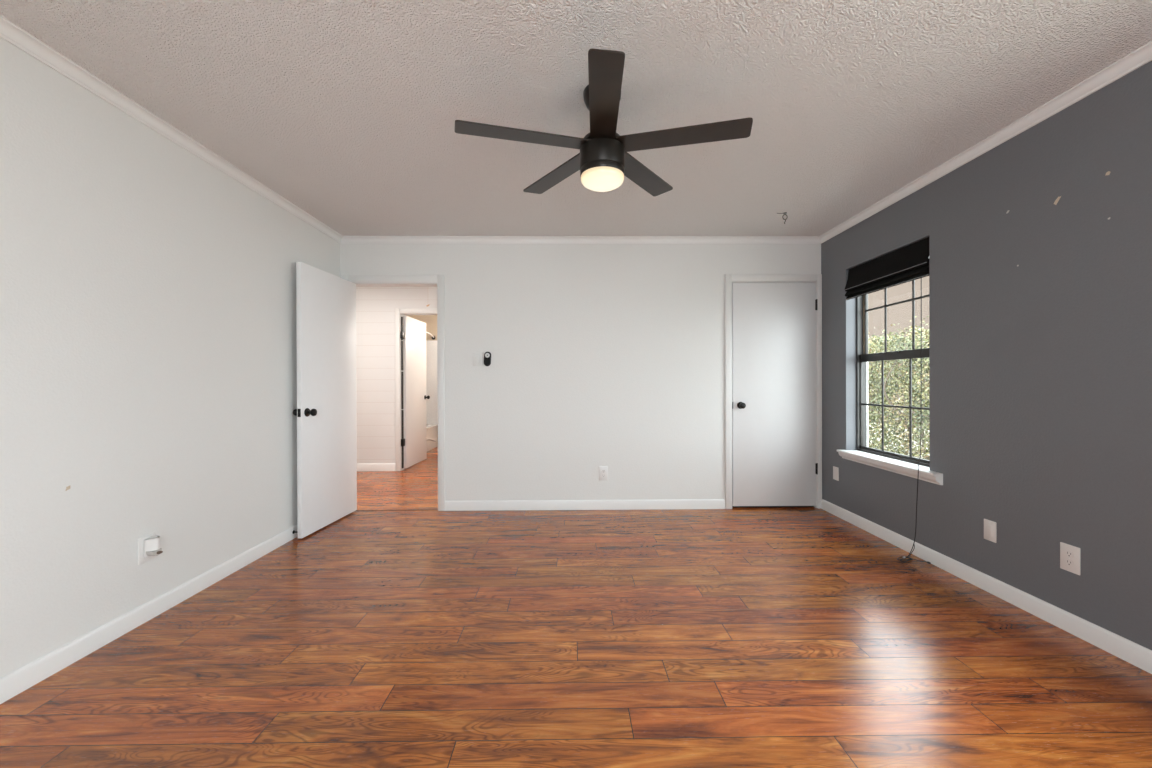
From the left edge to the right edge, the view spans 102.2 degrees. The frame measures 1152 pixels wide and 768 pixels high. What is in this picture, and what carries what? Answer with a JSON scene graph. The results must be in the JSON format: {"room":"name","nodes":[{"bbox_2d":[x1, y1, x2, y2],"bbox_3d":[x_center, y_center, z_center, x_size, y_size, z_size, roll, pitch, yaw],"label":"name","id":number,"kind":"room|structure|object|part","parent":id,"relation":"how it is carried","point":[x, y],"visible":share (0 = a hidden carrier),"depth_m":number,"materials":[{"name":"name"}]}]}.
{"room":"empty bedroom","nodes":[
{"label":"empty bedroom","id":0,"kind":"room"},
{"bbox_2d":[0,37,339,677],"bbox_3d":[-2.120,-0.080,1.333,0.121,2.440,5.619,0,0,-1],"label":"wall","id":1,"kind":"structure","parent":0,"point":[148,313],"depth_m":2.12,"materials":[{"name":"white paint"}]},
{"bbox_2d":[138,533,155,564],"bbox_3d":[-2.065,0.793,2.238,0.008,0.122,0.090,0,0,-1],"label":"electrical outlet","id":2,"kind":"object","parent":1,"relation":"attached to","point":[141,559],"visible":0.57,"depth_m":2.21,"materials":[{"name":"white plastic"}]},
{"bbox_2d":[144,536,162,556],"bbox_3d":[-2.026,0.783,2.239,0.069,0.088,0.052,0,0,-1],"label":"night light","id":3,"kind":"object","parent":2,"relation":"attached to","point":[152,544],"visible":1,"depth_m":2.22,"materials":[{"name":"white plastic"}]},
{"bbox_3d":[-2.030,0.768,2.239,0.040,0.058,0.052,0,0,-1],"label":"lamp shade","id":4,"kind":"part","parent":3,"relation":"part of","materials":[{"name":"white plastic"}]},
{"bbox_2d":[0,525,297,703],"bbox_3d":[-2.051,1.097,1.412,0.013,0.086,5.469,0,0,-1],"label":"baseboard","id":5,"kind":"structure","parent":1,"relation":"attached to","point":[27,676],"depth_m":2.11,"materials":[{"name":"white paint"}]},
{"bbox_2d":[0,15,341,242],"bbox_3d":[-2.046,-1.272,1.406,0.038,0.055,5.469,0,0,-1],"label":"crown molding","id":6,"kind":"structure","parent":1,"relation":"attached to","point":[13,34],"depth_m":2.17,"materials":[{"name":"white paint"}]},
{"bbox_2d":[356,287,436,462],"bbox_3d":[-1.527,-0.094,6.111,4.500,2.440,0.120,0,0,-1],"label":"wall","id":7,"kind":"structure","parent":0,"point":[375,306],"depth_m":6.04,"materials":[{"name":"white paint"}]},
{"bbox_2d":[357,463,395,470],"bbox_3d":[-3.058,1.081,6.029,1.430,0.100,0.013,0,0,-1],"label":"baseboard","id":8,"kind":"structure","parent":7,"relation":"attached to","point":[360,466],"depth_m":6.03,"materials":[{"name":"white paint"}]},
{"bbox_2d":[400,315,429,467],"bbox_3d":[-2.218,0.104,6.478,0.105,2.017,0.890,0,0,1],"label":"door","id":9,"kind":"structure","parent":7,"relation":"in","point":[413,331],"depth_m":6.40,"materials":[{"name":"white paint"}]},
{"bbox_2d":[395,308,436,470],"bbox_3d":[-1.889,0.074,6.098,0.909,2.107,0.137,0,0,-1],"label":"door frame","id":10,"kind":"structure","parent":7,"relation":"attached to","point":[399,313],"depth_m":6.03,"materials":[{"name":"white paint"}]},
{"bbox_2d":[406,315,437,445],"bbox_3d":[-2.392,-0.094,7.325,2.800,2.440,2.330,0,0,-1],"label":"wall","id":11,"kind":"structure","parent":0,"point":[430,320],"depth_m":8.36,"materials":[{"name":"beige paint"}]},
{"bbox_2d":[426,340,437,423],"bbox_3d":[-2.835,-0.027,7.595,0.819,1.503,1.539,0,0,-1],"label":"tub surround","id":12,"kind":"object","parent":11,"relation":"attached to","point":[431,345],"visible":0.02,"depth_m":8.35,"materials":[{"name":"white ceramic"}]},
{"bbox_2d":[0,446,1151,767],"bbox_3d":[-0.752,1.131,3.497,5.977,0.001,9.904,0,0,-1],"label":"floor","id":13,"kind":"structure","parent":0,"point":[405,632],"depth_m":1.89,"materials":[{"name":"brown wood"}]},
{"bbox_2d":[427,424,437,450],"bbox_3d":[-2.851,0.926,7.580,0.773,0.400,1.525,0,0,-1],"label":"bathtub","id":14,"kind":"object","parent":13,"relation":"on","point":[431,428],"visible":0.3,"depth_m":8.04,"materials":[{"name":"white ceramic"}]},
{"bbox_2d":[0,0,1151,235],"bbox_3d":[-0.628,-1.370,3.539,6.440,0.120,10.000,0,0,-1],"label":"ceiling","id":15,"kind":"structure","parent":0,"point":[347,111],"depth_m":2.04,"materials":[{"name":"white paint"}]},
{"bbox_2d":[455,49,752,195],"bbox_3d":[0.113,-1.095,2.047,1.251,0.427,1.133,0,0,-1],"label":"ceiling fan","id":16,"kind":"object","parent":15,"relation":"hanging from","point":[603,161],"visible":1,"depth_m":1.99,"materials":[{"name":"brown metal"}]},
{"bbox_3d":[-0.225,-1.062,1.990,0.570,0.022,0.120,0,0,-15],"label":"fan blade","id":17,"kind":"part","parent":16,"relation":"part of","materials":[{"name":"black wood"}]},
{"bbox_3d":[-0.085,-1.063,2.360,0.120,0.022,0.545,0,0,-36],"label":"fan blade","id":18,"kind":"part","parent":16,"relation":"part of","materials":[{"name":"black wood"}]},
{"bbox_3d":[0.107,-1.062,1.748,0.120,0.022,0.532,0,0,2],"label":"fan blade","id":19,"kind":"part","parent":16,"relation":"part of","materials":[{"name":"black wood"}]},
{"bbox_3d":[0.324,-1.065,2.364,0.120,0.022,0.555,0,0,36],"label":"fan blade","id":20,"kind":"part","parent":16,"relation":"part of","materials":[{"name":"black wood"}]},
{"bbox_3d":[0.457,-1.064,1.998,0.560,0.022,0.120,0,0,14],"label":"fan blade","id":21,"kind":"part","parent":16,"relation":"part of","materials":[{"name":"black wood"}]},
{"bbox_2d":[777,212,787,223],"bbox_3d":[1.587,-1.273,3.577,0.083,0.086,0.028,0,0,-1],"label":"ceiling hook","id":22,"kind":"object","parent":15,"relation":"attached to","point":[784,213],"visible":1,"depth_m":3.58,"materials":[{"name":"metal"}]},
{"bbox_2d":[340,243,820,500],"bbox_3d":[-0.770,-0.091,4.220,5.967,2.440,0.120,0,0,-1],"label":"wall","id":23,"kind":"structure","parent":0,"point":[612,356],"depth_m":4.17,"materials":[{"name":"white paint"}]},
{"bbox_2d":[293,262,356,537],"bbox_3d":[-2.007,0.116,3.755,0.167,2.009,0.782,0,0,-1],"label":"door","id":24,"kind":"structure","parent":23,"relation":"in","point":[325,412],"depth_m":3.67,"materials":[{"name":"white paint"}]},
{"bbox_3d":[-1.955,0.209,3.436,0.071,0.064,0.064,0,0,-1],"label":"knob","id":25,"kind":"part","parent":24,"relation":"part of","materials":[{"name":"black metal"}]},
{"bbox_2d":[342,275,444,510],"bbox_3d":[-1.624,0.081,4.200,0.904,2.102,0.137,0,0,-1],"label":"door frame","id":26,"kind":"structure","parent":23,"relation":"attached to","point":[437,281],"depth_m":4.14,"materials":[{"name":"white paint"}]},
{"bbox_2d":[473,353,481,365],"bbox_3d":[-0.884,-0.222,4.153,0.078,0.116,0.010,0,0,-1],"label":"light switch","id":27,"kind":"object","parent":23,"relation":"attached to","point":[476,356],"visible":1,"depth_m":4.15,"materials":[{"name":"white paint"}]},
{"bbox_2d":[484,352,490,365],"bbox_3d":[-0.791,-0.224,4.146,0.067,0.131,0.026,0,0,-1],"label":"remote","id":28,"kind":"object","parent":23,"relation":"attached to","point":[487,356],"visible":1,"depth_m":4.14,"materials":[{"name":"black plastic"}]},
{"bbox_2d":[341,236,820,243],"bbox_3d":[0.056,-1.286,4.148,4.310,0.055,0.038,0,0,-1],"label":"crown molding","id":29,"kind":"structure","parent":23,"relation":"attached to","point":[345,239],"depth_m":4.15,"materials":[{"name":"white paint"}]},
{"bbox_2d":[445,499,724,510],"bbox_3d":[0.085,1.084,4.167,2.512,0.086,0.013,0,0,-1],"label":"baseboard","id":30,"kind":"structure","parent":23,"relation":"attached to","point":[660,503],"depth_m":4.16,"materials":[{"name":"white paint"}]},
{"bbox_2d":[599,466,607,479],"bbox_3d":[0.246,0.801,4.171,0.079,0.127,0.008,0,0,-1],"label":"electrical outlet","id":31,"kind":"object","parent":23,"relation":"attached to","point":[603,470],"visible":1,"depth_m":4.17,"materials":[{"name":"white plastic"}]},
{"bbox_2d":[725,274,821,508],"bbox_3d":[1.776,0.067,4.243,0.873,2.108,0.137,0,0,-1],"label":"door frame","id":32,"kind":"structure","parent":23,"relation":"attached to","point":[729,278],"depth_m":4.17,"materials":[{"name":"white paint"}]},
{"bbox_2d":[732,283,817,507],"bbox_3d":[1.792,0.102,4.180,0.772,2.039,0.125,0,0,-1],"label":"door","id":33,"kind":"structure","parent":23,"relation":"in","point":[774,464],"depth_m":4.19,"materials":[{"name":"paint"}]},
{"bbox_3d":[1.481,0.192,4.148,0.064,0.064,0.069,0,0,-1],"label":"knob","id":34,"kind":"part","parent":33,"relation":"part of","materials":[{"name":"black metal"}]},
{"bbox_2d":[821,61,1151,649],"bbox_3d":[2.331,-0.094,1.764,0.174,2.440,6.369,0,0,-1],"label":"wall","id":35,"kind":"structure","parent":0,"point":[1040,243],"depth_m":2.25,"materials":[{"name":"grey paint"}]},
{"bbox_2d":[833,466,838,480],"bbox_3d":[2.216,0.763,3.967,0.007,0.112,0.078,0,0,-1],"label":"cover plate","id":36,"kind":"object","parent":35,"relation":"attached to","point":[835,469],"visible":1,"depth_m":3.95,"materials":[{"name":"white plastic"}]},
{"bbox_2d":[837,280,942,484],"bbox_3d":[2.282,-0.162,3.341,0.236,1.553,1.026,0,0,-1],"label":"window","id":37,"kind":"structure","parent":35,"relation":"in","point":[902,464],"depth_m":3.53,"materials":[{"name":"brown metal"}]},
{"bbox_3d":[2.368,-0.561,3.369,0.022,0.730,0.842,0,0,-1],"label":"sash","id":38,"kind":"part","parent":37,"relation":"part of","materials":[{"name":"brown metal"}]},
{"bbox_3d":[2.391,-0.186,3.379,0.017,1.506,0.885,0,0,-1],"label":"casing","id":39,"kind":"part","parent":37,"relation":"part of","materials":[{"name":"white plastic"}]},
{"bbox_2d":[844,237,930,563],"bbox_3d":[2.163,0.092,3.352,0.249,2.059,0.931,0,0,-1],"label":"roman shade","id":40,"kind":"object","parent":37,"relation":"attached to","point":[908,263],"visible":0.99,"depth_m":3.25,"materials":[{"name":"black fabric"}]},
{"bbox_3d":[2.171,0.173,2.983,0.259,1.898,0.083,0,0,-23],"label":"lift cord","id":41,"kind":"part","parent":40,"relation":"part of","materials":[{"name":"black fabric"}]},
{"bbox_3d":[2.239,0.579,3.343,0.146,0.070,1.026,0,0,-1],"label":"sill","id":42,"kind":"part","parent":37,"relation":"part of","materials":[{"name":"white paint"}]},
{"bbox_3d":[2.348,-0.196,3.379,0.078,1.486,0.885,0,0,-1],"label":"frame","id":43,"kind":"part","parent":37,"relation":"part of","materials":[{"name":"brown metal"}]},
{"bbox_3d":[2.340,0.144,3.379,0.022,0.769,0.859,0,0,-1],"label":"sash","id":44,"kind":"part","parent":37,"relation":"part of","materials":[{"name":"brown metal"}]},
{"bbox_2d":[819,41,1151,243],"bbox_3d":[2.226,-1.285,1.459,0.038,0.055,5.469,0,0,-1],"label":"crown molding","id":45,"kind":"structure","parent":35,"relation":"attached to","point":[1141,56],"depth_m":2.33,"materials":[{"name":"white paint"}]},
{"bbox_2d":[821,499,1151,673],"bbox_3d":[2.246,1.084,1.466,0.013,0.086,5.469,0,0,-1],"label":"baseboard","id":46,"kind":"structure","parent":35,"relation":"attached to","point":[1135,654],"depth_m":2.35,"materials":[{"name":"white paint"}]},
{"bbox_2d":[984,519,996,542],"bbox_3d":[2.234,0.792,2.510,0.008,0.110,0.073,0,0,-1],"label":"cover plate","id":47,"kind":"object","parent":35,"relation":"attached to","point":[990,527],"visible":1,"depth_m":2.50,"materials":[{"name":"white plastic"}]},
{"bbox_2d":[1060,542,1079,574],"bbox_3d":[2.239,0.791,2.108,0.008,0.122,0.083,0,0,-1],"label":"electrical outlet","id":48,"kind":"object","parent":35,"relation":"attached to","point":[1069,554],"visible":1,"depth_m":2.10,"materials":[{"name":"white plastic"}]},
{"bbox_2d":[1065,551,1072,557],"bbox_3d":[2.237,0.771,2.108,0.004,0.029,0.033,0,0,-1],"label":"receptacle","id":49,"kind":"object","parent":48,"relation":"attached to","point":[1068,554],"depth_m":2.11,"materials":[{"name":"white plastic"}]},
{"bbox_2d":[1065,559,1072,565],"bbox_3d":[2.238,0.810,2.108,0.004,0.029,0.033,0,0,-1],"label":"receptacle","id":50,"kind":"object","parent":48,"relation":"attached to","point":[1068,562],"depth_m":2.11,"materials":[{"name":"white plastic"}]},
{"label":"outside","id":51,"kind":"structure","parent":0,"visible":0},
{"bbox_2d":[868,423,929,457],"bbox_3d":[13.111,1.375,9.168,21.560,0.300,30.000,0,0,-1],"label":"ground","id":52,"kind":"structure","parent":51,"point":[871,423],"depth_m":10.40,"materials":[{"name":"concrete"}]},
{"bbox_2d":[868,316,929,459],"bbox_3d":[5.481,0.046,8.661,1.416,2.438,8.093,0,0,1],"label":"hedge","id":53,"kind":"object","parent":52,"relation":"on","point":[889,375],"visible":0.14,"depth_m":7.22,"materials":[{"name":"green plant"}]},
{"bbox_3d":[5.101,0.384,7.875,0.154,1.767,0.235,0,0,-22],"label":"stem","id":54,"kind":"part","parent":53,"relation":"part of","materials":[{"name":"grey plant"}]},
{"bbox_3d":[4.990,0.385,7.235,0.189,1.767,0.321,0,0,-21],"label":"stem","id":55,"kind":"part","parent":53,"relation":"part of","materials":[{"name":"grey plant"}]},
{"bbox_3d":[5.099,0.388,6.602,0.047,1.765,0.335,0,0,-35],"label":"stem","id":56,"kind":"part","parent":53,"relation":"part of","materials":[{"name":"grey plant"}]},
{"bbox_2d":[868,276,929,428],"bbox_3d":[10.617,-1.226,12.381,2.850,4.900,17.100,0,0,-1],"label":"house","id":57,"kind":"structure","parent":52,"relation":"on","point":[900,315],"depth_m":13.55,"materials":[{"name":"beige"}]}
]}

